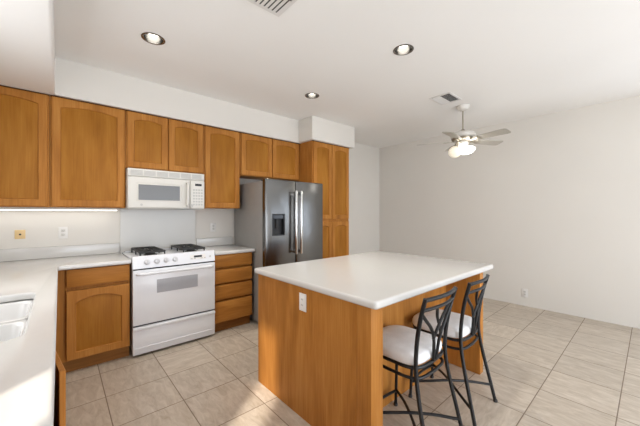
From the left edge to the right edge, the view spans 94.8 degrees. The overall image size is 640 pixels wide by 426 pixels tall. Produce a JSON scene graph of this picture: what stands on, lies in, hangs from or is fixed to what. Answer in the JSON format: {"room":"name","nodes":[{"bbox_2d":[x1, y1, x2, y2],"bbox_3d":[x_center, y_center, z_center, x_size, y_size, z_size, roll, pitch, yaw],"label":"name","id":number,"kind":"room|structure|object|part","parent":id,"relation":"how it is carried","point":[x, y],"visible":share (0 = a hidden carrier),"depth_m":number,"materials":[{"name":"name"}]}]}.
{"room":"kitchen","nodes":[
{"label":"kitchen","id":0,"kind":"room"},
{"bbox_2d":[0,0,354,148],"bbox_3d":[-0.437,-1.214,2.685,4.225,0.332,3.100,0,0,-42],"label":"soffit","id":1,"kind":"structure","parent":0,"point":[73,80],"depth_m":2.85,"materials":[{"name":"paint"}]},
{"bbox_2d":[0,143,378,254],"bbox_3d":[-0.923,-0.010,4.391,5.960,2.740,0.100,0,0,-42],"label":"wall","id":2,"kind":"structure","parent":0,"point":[40,227],"depth_m":3.80,"materials":[{"name":"paint"}]},
{"bbox_2d":[15,230,24,238],"bbox_3d":[-2.751,0.197,2.696,0.070,0.082,0.014,0,0,-42],"label":"wall jack","id":3,"kind":"object","parent":2,"relation":"attached to","point":[19,234],"visible":1,"depth_m":2.69,"materials":[{"name":"plastic"}]},
{"bbox_2d":[0,85,49,206],"bbox_3d":[-2.714,-0.549,2.517,0.593,0.995,0.328,0,0,-42],"label":"upper cabinet","id":4,"kind":"object","parent":2,"relation":"attached to","point":[24,114],"visible":0.94,"depth_m":2.49,"materials":[{"name":"brown wood"}]},
{"bbox_3d":[-2.591,-0.547,2.425,0.381,0.849,0.008,0,0,-42],"label":"panel","id":5,"kind":"part","parent":4,"relation":"part of","materials":[{"name":"brown wood"}]},
{"bbox_3d":[-2.615,-1.041,2.405,0.593,0.012,0.012,0,0,-42],"label":"trim","id":6,"kind":"part","parent":4,"relation":"part of","materials":[{"name":"brown wood"}]},
{"bbox_2d":[0,207,119,210],"bbox_3d":[-2.539,-0.037,2.754,1.090,0.028,0.090,0,0,-42],"label":"light","id":7,"kind":"object","parent":4,"relation":"attached to","point":[1,208],"visible":1,"depth_m":2.76,"materials":[{"name":"white plastic"}]},
{"bbox_2d":[33,210,116,210],"bbox_3d":[-2.539,-0.026,2.754,1.050,0.007,0.070,0,0,-42],"label":"diffuser","id":8,"kind":"object","parent":7,"relation":"attached to","point":[33,210],"depth_m":2.85,"materials":[{"name":"white plastic"}]},
{"bbox_2d":[0,243,119,261],"bbox_3d":[-2.608,0.379,2.817,1.146,0.109,0.021,0,0,-42],"label":"backsplash","id":9,"kind":"structure","parent":2,"relation":"attached to","point":[17,254],"depth_m":2.85,"materials":[{"name":"white stone"}]},
{"bbox_2d":[58,227,67,238],"bbox_3d":[-2.530,0.194,2.895,0.070,0.114,0.009,0,0,-42],"label":"wall outlet","id":10,"kind":"object","parent":2,"relation":"attached to","point":[62,231],"visible":1,"depth_m":2.89,"materials":[{"name":"white plastic"}]},
{"bbox_2d":[50,95,125,207],"bbox_3d":[-2.279,-0.549,2.903,0.563,0.995,0.328,0,0,-42],"label":"upper cabinet","id":11,"kind":"object","parent":2,"relation":"attached to","point":[87,139],"visible":1,"depth_m":2.77,"materials":[{"name":"brown wood"}]},
{"bbox_3d":[-2.180,-1.041,2.790,0.563,0.012,0.012,0,0,-42],"label":"trim","id":12,"kind":"part","parent":11,"relation":"part of","materials":[{"name":"brown wood"}]},
{"bbox_3d":[-2.179,-0.547,2.789,0.417,0.849,0.008,0,0,-42],"label":"panel","id":13,"kind":"part","parent":11,"relation":"part of","materials":[{"name":"brown wood"}]},
{"bbox_2d":[120,209,194,253],"bbox_3d":[-1.882,0.206,3.468,0.796,0.498,0.012,0,0,-42],"label":"panel","id":14,"kind":"object","parent":2,"relation":"attached to","point":[160,228],"visible":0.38,"depth_m":3.43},
{"bbox_2d":[125,110,203,173],"bbox_3d":[-1.774,-0.754,3.350,0.782,0.585,0.328,0,0,-42],"label":"upper cabinet","id":15,"kind":"object","parent":2,"relation":"attached to","point":[152,142],"visible":0.96,"depth_m":3.20,"materials":[{"name":"brown wood"}]},
{"bbox_3d":[-1.816,-0.752,3.107,0.375,0.564,0.020,0,0,-42],"label":"door","id":16,"kind":"part","parent":15,"relation":"part of","materials":[{"name":"brown wood"}]},
{"bbox_3d":[-1.818,-0.752,3.109,0.250,0.439,0.008,0,0,-42],"label":"panel","id":17,"kind":"part","parent":15,"relation":"part of","materials":[{"name":"brown wood"}]},
{"bbox_2d":[121,168,203,209],"bbox_3d":[-1.742,-0.247,3.301,0.756,0.410,0.448,0,0,-42],"label":"microwave","id":18,"kind":"object","parent":15,"relation":"attached to","point":[144,188],"visible":0.99,"depth_m":3.13,"materials":[{"name":"white plastic"}]},
{"bbox_3d":[-1.695,-0.211,3.125,0.594,0.318,0.024,0,0,-42],"label":"door","id":19,"kind":"part","parent":18,"relation":"part of","materials":[{"name":"white plastic"}]},
{"bbox_3d":[-1.474,-0.207,3.273,0.026,0.274,0.051,0,0,-42],"label":"handle","id":20,"kind":"part","parent":18,"relation":"part of","materials":[{"name":"white plastic"}]},
{"bbox_3d":[-1.410,-0.211,3.377,0.158,0.318,0.024,0,0,-42],"label":"control panel","id":21,"kind":"part","parent":18,"relation":"part of","materials":[{"name":"white plastic"}]},
{"bbox_3d":[-1.675,-1.041,3.237,0.782,0.012,0.012,0,0,-42],"label":"trim","id":22,"kind":"part","parent":15,"relation":"part of","materials":[{"name":"brown wood"}]},
{"bbox_3d":[-1.528,-0.752,3.362,0.373,0.564,0.020,0,0,-42],"label":"door","id":23,"kind":"part","parent":15,"relation":"part of","materials":[{"name":"brown wood"}]},
{"bbox_3d":[-1.530,-0.752,3.365,0.248,0.439,0.008,0,0,-42],"label":"panel","id":24,"kind":"part","parent":15,"relation":"part of","materials":[{"name":"brown wood"}]},
{"bbox_2d":[211,223,215,231],"bbox_3d":[-1.411,0.190,3.886,0.070,0.114,0.009,0,0,-42],"label":"wall outlet","id":25,"kind":"object","parent":2,"relation":"attached to","point":[213,225],"visible":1,"depth_m":3.89,"materials":[{"name":"white plastic"}]},
{"bbox_2d":[196,236,231,246],"bbox_3d":[-1.391,0.379,3.895,0.482,0.109,0.021,0,0,-42],"label":"backsplash","id":26,"kind":"structure","parent":2,"relation":"attached to","point":[215,241],"depth_m":3.88,"materials":[{"name":"white stone"}]},
{"bbox_2d":[204,125,239,208],"bbox_3d":[-1.308,-0.552,3.762,0.459,0.989,0.328,0,0,-42],"label":"upper cabinet","id":27,"kind":"object","parent":2,"relation":"attached to","point":[221,146],"visible":0.96,"depth_m":3.63,"materials":[{"name":"brown wood"}]},
{"bbox_3d":[-1.209,-1.041,3.650,0.459,0.012,0.012,0,0,-42],"label":"trim","id":28,"kind":"part","parent":27,"relation":"part of","materials":[{"name":"brown wood"}]},
{"bbox_3d":[-1.207,-0.550,3.650,0.312,0.843,0.008,0,0,-42],"label":"panel","id":29,"kind":"part","parent":27,"relation":"part of","materials":[{"name":"brown wood"}]},
{"bbox_2d":[240,132,299,180],"bbox_3d":[-0.771,-0.768,4.238,0.967,0.557,0.328,0,0,-42],"label":"upper cabinet","id":30,"kind":"object","parent":2,"relation":"attached to","point":[261,157],"visible":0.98,"depth_m":4.07,"materials":[{"name":"brown wood"}]},
{"bbox_3d":[-0.849,-0.766,3.963,0.460,0.536,0.020,0,0,-42],"label":"door","id":31,"kind":"part","parent":30,"relation":"part of","materials":[{"name":"brown wood"}]},
{"bbox_3d":[-0.851,-0.766,3.966,0.335,0.411,0.008,0,0,-42],"label":"panel","id":32,"kind":"part","parent":30,"relation":"part of","materials":[{"name":"brown wood"}]},
{"bbox_3d":[-0.672,-1.041,4.125,0.967,0.012,0.012,0,0,-42],"label":"trim","id":33,"kind":"part","parent":30,"relation":"part of","materials":[{"name":"brown wood"}]},
{"bbox_3d":[-0.497,-0.766,4.275,0.457,0.536,0.020,0,0,-42],"label":"door","id":34,"kind":"part","parent":30,"relation":"part of","materials":[{"name":"brown wood"}]},
{"bbox_3d":[-0.499,-0.766,4.277,0.332,0.411,0.008,0,0,-42],"label":"panel","id":35,"kind":"part","parent":30,"relation":"part of","materials":[{"name":"brown wood"}]},
{"bbox_2d":[53,0,639,147],"bbox_3d":[1.248,-1.405,1.940,5.960,0.050,6.650,0,0,-42],"label":"ceiling","id":36,"kind":"structure","parent":0,"point":[508,60],"depth_m":2.53,"materials":[{"name":"paint"}]},
{"bbox_2d":[141,32,164,44],"bbox_3d":[-1.318,-1.420,2.326,0.168,0.092,0.168,0,0,-42],"label":"recessed light","id":37,"kind":"object","parent":36,"relation":"in","point":[149,37],"visible":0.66,"depth_m":2.36,"materials":[{"name":"white glass"}]},
{"bbox_2d":[247,0,296,16],"bbox_3d":[-0.302,-1.373,1.846,0.305,0.014,0.305,0,0,-42],"label":"ceiling vent","id":38,"kind":"object","parent":36,"relation":"in","point":[276,7],"visible":1,"depth_m":1.94,"materials":[{"name":"white metal"}]},
{"bbox_2d":[305,93,318,98],"bbox_3d":[-0.093,-1.420,3.457,0.168,0.092,0.168,0,0,-42],"label":"recessed light","id":39,"kind":"object","parent":36,"relation":"in","point":[308,95],"visible":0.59,"depth_m":3.51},
{"bbox_2d":[393,44,413,55],"bbox_3d":[0.705,-1.420,2.485,0.168,0.092,0.168,0,0,-42],"label":"recessed light","id":40,"kind":"object","parent":36,"relation":"in","point":[404,49],"visible":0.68,"depth_m":2.52,"materials":[{"name":"white glass"}]},
{"bbox_2d":[429,92,461,104],"bbox_3d":[1.512,-1.373,3.546,0.315,0.013,0.255,0,0,-42],"label":"ceiling vent","id":41,"kind":"object","parent":36,"relation":"in","point":[449,97],"visible":1,"depth_m":3.54,"materials":[{"name":"white metal"}]},
{"bbox_2d":[422,104,510,157],"bbox_3d":[1.835,-1.033,3.771,1.078,0.693,1.096,0,0,-42],"label":"ceiling fan","id":42,"kind":"object","parent":36,"relation":"hanging from","point":[462,137],"visible":1,"depth_m":3.69,"materials":[{"name":"silver metal"}]},
{"bbox_3d":[1.601,-0.930,3.531,0.138,0.035,0.407,0,0,42],"label":"blade","id":43,"kind":"part","parent":42,"relation":"part of","materials":[{"name":"white wood"}]},
{"bbox_3d":[1.677,-0.757,3.657,0.132,0.141,0.144,0,0,-42],"label":"lamp shade","id":44,"kind":"part","parent":42,"relation":"part of","materials":[{"name":"white glass"}]},
{"bbox_3d":[1.874,-0.807,3.797,0.236,0.098,0.236,0,0,-42],"label":"lamp shade","id":45,"kind":"part","parent":42,"relation":"part of","materials":[{"name":"white glass"}]},
{"bbox_3d":[2.201,-0.930,3.871,0.407,0.035,0.138,0,0,-12],"label":"blade","id":46,"kind":"part","parent":42,"relation":"part of","materials":[{"name":"beige wood"}]},
{"bbox_3d":[2.024,-0.930,3.483,0.138,0.035,0.407,0,0,-30],"label":"blade","id":47,"kind":"part","parent":42,"relation":"part of","materials":[{"name":"white wood"}]},
{"bbox_2d":[66,298,639,425],"bbox_3d":[1.248,1.410,1.940,5.960,0.100,6.650,0,0,-42],"label":"floor","id":48,"kind":"structure","parent":0,"point":[547,368],"depth_m":2.36,"materials":[{"name":"tile"}]},
{"bbox_2d":[53,352,65,425],"bbox_3d":[-1.383,0.916,1.079,0.678,0.887,1.129,0,0,-42],"label":"base cabinet","id":49,"kind":"object","parent":48,"relation":"on","point":[60,372],"visible":0.09,"depth_m":1.23,"materials":[{"name":"brown wood"}]},
{"bbox_3d":[-1.218,0.949,1.349,0.275,0.462,0.008,0,0,41],"label":"panel","id":50,"kind":"part","parent":49,"relation":"part of","materials":[{"name":"brown wood"}]},
{"bbox_2d":[0,243,130,425],"bbox_3d":[-1.103,0.398,1.126,1.157,0.148,4.549,0,0,-42],"label":"countertop","id":51,"kind":"structure","parent":49,"relation":"on","point":[27,361],"depth_m":1.15,"materials":[{"name":"white stone"}]},
{"bbox_2d":[0,299,33,341],"bbox_3d":[-1.466,0.546,1.180,0.464,0.146,0.824,0,0,-42],"label":"sink","id":52,"kind":"object","parent":51,"relation":"in","point":[14,315],"visible":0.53,"depth_m":1.49,"materials":[{"name":"ceramic"}]},
{"bbox_2d":[0,319,27,341],"bbox_3d":[-1.329,0.546,1.026,0.464,0.146,0.412,0,0,-42],"label":"basin","id":53,"kind":"object","parent":52,"relation":"in","point":[11,329],"depth_m":1.25,"materials":[{"name":"ceramic"}]},
{"bbox_2d":[0,299,33,322],"bbox_3d":[-1.602,0.546,1.334,0.464,0.146,0.412,0,0,-42],"label":"basin","id":54,"kind":"object","parent":52,"relation":"in","point":[13,311],"depth_m":1.54,"materials":[{"name":"ceramic"}]},
{"bbox_2d":[56,264,129,372],"bbox_3d":[-2.175,0.916,2.810,0.526,0.887,0.607,0,0,-42],"label":"base cabinet","id":55,"kind":"object","parent":48,"relation":"on","point":[93,321],"visible":0.92,"depth_m":2.58,"materials":[{"name":"brown wood"}]},
{"bbox_3d":[-1.964,0.554,2.619,0.448,0.148,0.042,0,0,-42],"label":"drawer","id":56,"kind":"part","parent":55,"relation":"part of","materials":[{"name":"brown wood"}]},
{"bbox_3d":[-1.964,0.951,2.619,0.448,0.582,0.042,0,0,-42],"label":"door","id":57,"kind":"part","parent":55,"relation":"part of","materials":[{"name":"brown wood"}]},
{"bbox_3d":[-1.966,0.951,2.621,0.323,0.457,0.030,0,0,-42],"label":"panel","id":58,"kind":"part","parent":55,"relation":"part of","materials":[{"name":"brown wood"}]},
{"bbox_2d":[122,244,214,355],"bbox_3d":[-1.639,0.867,3.204,0.779,0.986,0.694,0,0,-42],"label":"range","id":59,"kind":"object","parent":48,"relation":"on","point":[172,290],"visible":0.98,"depth_m":2.96,"materials":[{"name":"white metal"}]},
{"bbox_3d":[-1.652,0.469,2.812,0.054,0.054,0.034,0,0,-42],"label":"knob","id":60,"kind":"part","parent":59,"relation":"part of","materials":[{"name":"white plastic"}]},
{"bbox_2d":[122,248,205,260],"bbox_3d":[-1.676,0.438,3.246,0.779,0.042,0.582,0,0,-42],"label":"cooktop","id":61,"kind":"object","parent":59,"relation":"in","point":[129,254],"depth_m":3.14,"materials":[{"name":"white metal"}]},
{"bbox_3d":[-1.472,0.469,3.016,0.779,0.117,0.058,0,0,-42],"label":"control panel","id":62,"kind":"part","parent":59,"relation":"part of","materials":[{"name":"white metal"}]},
{"bbox_3d":[-1.457,1.206,2.999,0.775,0.260,0.042,0,0,-42],"label":"warming drawer","id":63,"kind":"part","parent":59,"relation":"part of","materials":[{"name":"white metal"}]},
{"bbox_3d":[-1.303,0.468,3.138,0.160,0.045,0.009,0,0,-42],"label":"display panel","id":64,"kind":"part","parent":59,"relation":"part of","materials":[{"name":"white plastic"}]},
{"bbox_2d":[214,252,251,331],"bbox_3d":[-1.205,0.916,3.668,0.471,0.887,0.609,0,0,-42],"label":"base cabinet","id":65,"kind":"object","parent":48,"relation":"on","point":[233,272],"visible":0.56,"depth_m":3.44,"materials":[{"name":"brown wood"}]},
{"bbox_2d":[196,236,254,254],"bbox_3d":[-1.185,0.398,3.665,0.502,0.148,0.639,0,0,-42],"label":"countertop","id":66,"kind":"structure","parent":65,"relation":"on","point":[220,245],"depth_m":3.76,"materials":[{"name":"white stone"}]},
{"bbox_3d":[-1.017,1.125,3.456,0.464,0.230,0.044,0,0,-42],"label":"drawer","id":67,"kind":"part","parent":65,"relation":"part of","materials":[{"name":"brown wood"}]},
{"bbox_3d":[-1.017,0.550,3.456,0.464,0.144,0.044,0,0,-42],"label":"drawer","id":68,"kind":"part","parent":65,"relation":"part of","materials":[{"name":"brown wood"}]},
{"bbox_3d":[-1.017,0.904,3.456,0.464,0.163,0.044,0,0,-42],"label":"drawer","id":69,"kind":"part","parent":65,"relation":"part of","materials":[{"name":"brown wood"}]},
{"bbox_3d":[-1.017,0.723,3.456,0.464,0.154,0.044,0,0,-42],"label":"drawer","id":70,"kind":"part","parent":65,"relation":"part of","materials":[{"name":"brown wood"}]},
{"bbox_2d":[235,179,322,321],"bbox_3d":[-0.546,0.477,4.021,0.910,1.765,0.895,0,0,-42],"label":"refrigerator","id":71,"kind":"object","parent":48,"relation":"on","point":[282,220],"visible":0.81,"depth_m":3.66,"materials":[{"name":"metal"}]},
{"bbox_3d":[-0.497,0.431,3.614,0.444,1.673,0.070,0,0,-42],"label":"door","id":72,"kind":"part","parent":71,"relation":"part of","materials":[{"name":"silver metal"}]},
{"bbox_3d":[-0.311,0.117,3.682,0.032,0.795,0.076,0,0,-42],"label":"handle","id":73,"kind":"part","parent":71,"relation":"part of","materials":[{"name":"metal"}]},
{"bbox_3d":[-0.251,0.117,3.735,0.032,0.795,0.076,0,0,-42],"label":"handle","id":74,"kind":"part","parent":71,"relation":"part of","materials":[{"name":"metal"}]},
{"bbox_3d":[-0.155,0.431,3.917,0.462,1.673,0.070,0,0,-42],"label":"door","id":75,"kind":"part","parent":71,"relation":"part of","materials":[{"name":"silver metal"}]},
{"bbox_2d":[299,140,348,258],"bbox_3d":[-0.020,0.157,4.705,0.772,2.407,0.625,0,0,-42],"label":"pantry cabinet","id":76,"kind":"object","parent":48,"relation":"on","point":[326,164],"visible":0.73,"depth_m":4.46,"materials":[{"name":"brown wood"}]},
{"bbox_3d":[0.040,-0.471,4.354,0.363,1.126,0.020,0,0,-42],"label":"door","id":77,"kind":"part","parent":76,"relation":"part of","materials":[{"name":"brown wood"}]},
{"bbox_3d":[0.038,-0.471,4.356,0.238,1.001,0.008,0,0,-42],"label":"panel","id":78,"kind":"part","parent":76,"relation":"part of","materials":[{"name":"brown wood"}]},
{"bbox_3d":[0.038,0.681,4.356,0.238,0.982,0.008,0,0,-42],"label":"panel","id":79,"kind":"part","parent":76,"relation":"part of","materials":[{"name":"brown wood"}]},
{"bbox_3d":[0.040,0.681,4.354,0.363,1.107,0.020,0,0,-42],"label":"door","id":80,"kind":"part","parent":76,"relation":"part of","materials":[{"name":"brown wood"}]},
{"bbox_3d":[0.321,0.681,4.602,0.370,1.107,0.020,0,0,-42],"label":"door","id":81,"kind":"part","parent":76,"relation":"part of","materials":[{"name":"brown wood"}]},
{"bbox_3d":[0.319,0.681,4.604,0.245,0.982,0.008,0,0,-42],"label":"panel","id":82,"kind":"part","parent":76,"relation":"part of","materials":[{"name":"brown wood"}]},
{"bbox_3d":[0.321,-0.471,4.602,0.370,1.126,0.020,0,0,-42],"label":"door","id":83,"kind":"part","parent":76,"relation":"part of","materials":[{"name":"brown wood"}]},
{"bbox_3d":[0.319,-0.471,4.604,0.245,1.001,0.008,0,0,-42],"label":"panel","id":84,"kind":"part","parent":76,"relation":"part of","materials":[{"name":"brown wood"}]},
{"bbox_2d":[258,273,482,425],"bbox_3d":[0.448,0.924,2.447,1.515,0.871,1.154,0,0,-42],"label":"base cabinet","id":85,"kind":"object","parent":48,"relation":"on","point":[325,362],"visible":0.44,"depth_m":1.91,"materials":[{"name":"brown wood"}]},
{"bbox_2d":[299,292,305,311],"bbox_3d":[-0.115,0.588,1.935,0.009,0.116,0.072,0,0,-42],"label":"wall outlet","id":86,"kind":"object","parent":85,"relation":"attached to","point":[302,297],"visible":1,"depth_m":1.93,"materials":[{"name":"white plastic"}]},
{"bbox_2d":[301,297,303,307],"bbox_3d":[-0.116,0.588,1.934,0.004,0.068,0.034,0,0,-42],"label":"receptacle","id":87,"kind":"object","parent":86,"relation":"attached to","point":[302,298],"depth_m":1.93,"materials":[{"name":"white plastic"}]},
{"bbox_3d":[-0.145,0.924,1.991,0.019,0.871,1.050,0,0,-42],"label":"panel","id":88,"kind":"part","parent":85,"relation":"part of","materials":[{"name":"brown wood"}]},
{"bbox_3d":[0.267,0.924,1.585,0.102,0.871,0.103,0,0,-42],"label":"corner post","id":89,"kind":"part","parent":85,"relation":"part of","materials":[{"name":"brown wood"}]},
{"bbox_2d":[254,251,492,309],"bbox_3d":[0.487,0.467,2.471,1.650,0.042,1.235,0,0,-42],"label":"countertop","id":90,"kind":"structure","parent":85,"relation":"on","point":[375,280],"depth_m":2.15,"materials":[{"name":"white stone"}]},
{"bbox_3d":[0.988,0.924,2.925,0.073,0.871,1.154,0,0,-42],"label":"wing panel","id":91,"kind":"part","parent":85,"relation":"part of","materials":[{"name":"brown wood"}]},
{"bbox_2d":[383,286,462,425],"bbox_3d":[0.554,0.903,1.795,0.443,0.920,0.498,0,0,-43],"label":"counter stool","id":92,"kind":"object","parent":48,"relation":"on","point":[403,346],"visible":0.85,"depth_m":1.69,"materials":[{"name":"black metal"}]},
{"bbox_3d":[0.539,1.104,2.067,0.021,0.512,0.051,0,0,-11],"label":"leg","id":93,"kind":"part","parent":92,"relation":"part of","materials":[{"name":"black metal"}]},
{"bbox_2d":[383,325,441,364],"bbox_3d":[0.518,0.799,1.835,0.384,0.072,0.392,0,0,-43],"label":"seat cushion","id":94,"kind":"object","parent":92,"relation":"on","point":[398,340],"depth_m":1.70,"materials":[{"name":"white fabric"}]},
{"bbox_3d":[0.541,0.904,1.534,0.031,0.917,0.131,0,0,-25],"label":"post","id":95,"kind":"part","parent":92,"relation":"part of","materials":[{"name":"black metal"}]},
{"bbox_3d":[0.682,0.514,1.656,0.370,0.022,0.047,0,0,-43],"label":"rail","id":96,"kind":"part","parent":92,"relation":"part of","materials":[{"name":"black metal"}]},
{"bbox_3d":[0.692,0.456,1.645,0.371,0.026,0.051,0,0,-43],"label":"rail","id":97,"kind":"part","parent":92,"relation":"part of","materials":[{"name":"black metal"}]},
{"bbox_3d":[0.816,0.904,1.786,0.131,0.917,0.031,0,0,30],"label":"post","id":98,"kind":"part","parent":92,"relation":"part of","materials":[{"name":"black metal"}]},
{"bbox_2d":[408,274,497,425],"bbox_3d":[0.953,0.903,2.144,0.443,0.920,0.498,0,0,-45],"label":"counter stool","id":99,"kind":"object","parent":48,"relation":"on","point":[461,325],"visible":0.8,"depth_m":2.04,"materials":[{"name":"metal"}]},
{"bbox_3d":[0.683,1.104,2.173,0.051,0.512,0.021,0,0,14],"label":"leg","id":100,"kind":"part","parent":99,"relation":"part of","materials":[{"name":"black metal"}]},
{"bbox_2d":[412,309,471,337],"bbox_3d":[0.916,0.799,2.182,0.384,0.072,0.392,0,0,-45],"label":"seat cushion","id":101,"kind":"object","parent":99,"relation":"on","point":[454,331],"depth_m":2.07,"materials":[{"name":"white fabric"}]},
{"bbox_3d":[0.950,0.904,1.882,0.031,0.917,0.131,0,0,-27],"label":"post","id":102,"kind":"part","parent":99,"relation":"part of","materials":[{"name":"black metal"}]},
{"bbox_3d":[1.086,0.514,2.009,0.370,0.022,0.047,0,0,-45],"label":"rail","id":103,"kind":"part","parent":99,"relation":"part of","materials":[{"name":"black metal"}]},
{"bbox_3d":[1.097,0.456,1.998,0.371,0.026,0.051,0,0,-45],"label":"rail","id":104,"kind":"part","parent":99,"relation":"part of","materials":[{"name":"black metal"}]},
{"bbox_3d":[1.216,0.904,2.143,0.131,0.917,0.031,0,0,28],"label":"post","id":105,"kind":"part","parent":99,"relation":"part of","materials":[{"name":"black metal"}]},
{"bbox_2d":[379,96,639,328],"bbox_3d":[3.474,-0.010,3.845,0.100,2.740,6.550,0,0,-42],"label":"wall","id":106,"kind":"structure","parent":0,"point":[553,206],"depth_m":4.17,"materials":[{"name":"paint"}]},
{"bbox_2d":[522,288,527,297],"bbox_3d":[2.996,1.170,4.302,0.009,0.124,0.078,0,0,-42],"label":"wall outlet","id":107,"kind":"object","parent":106,"relation":"attached to","point":[524,291],"visible":1,"depth_m":4.30,"materials":[{"name":"white plastic"}]}
]}

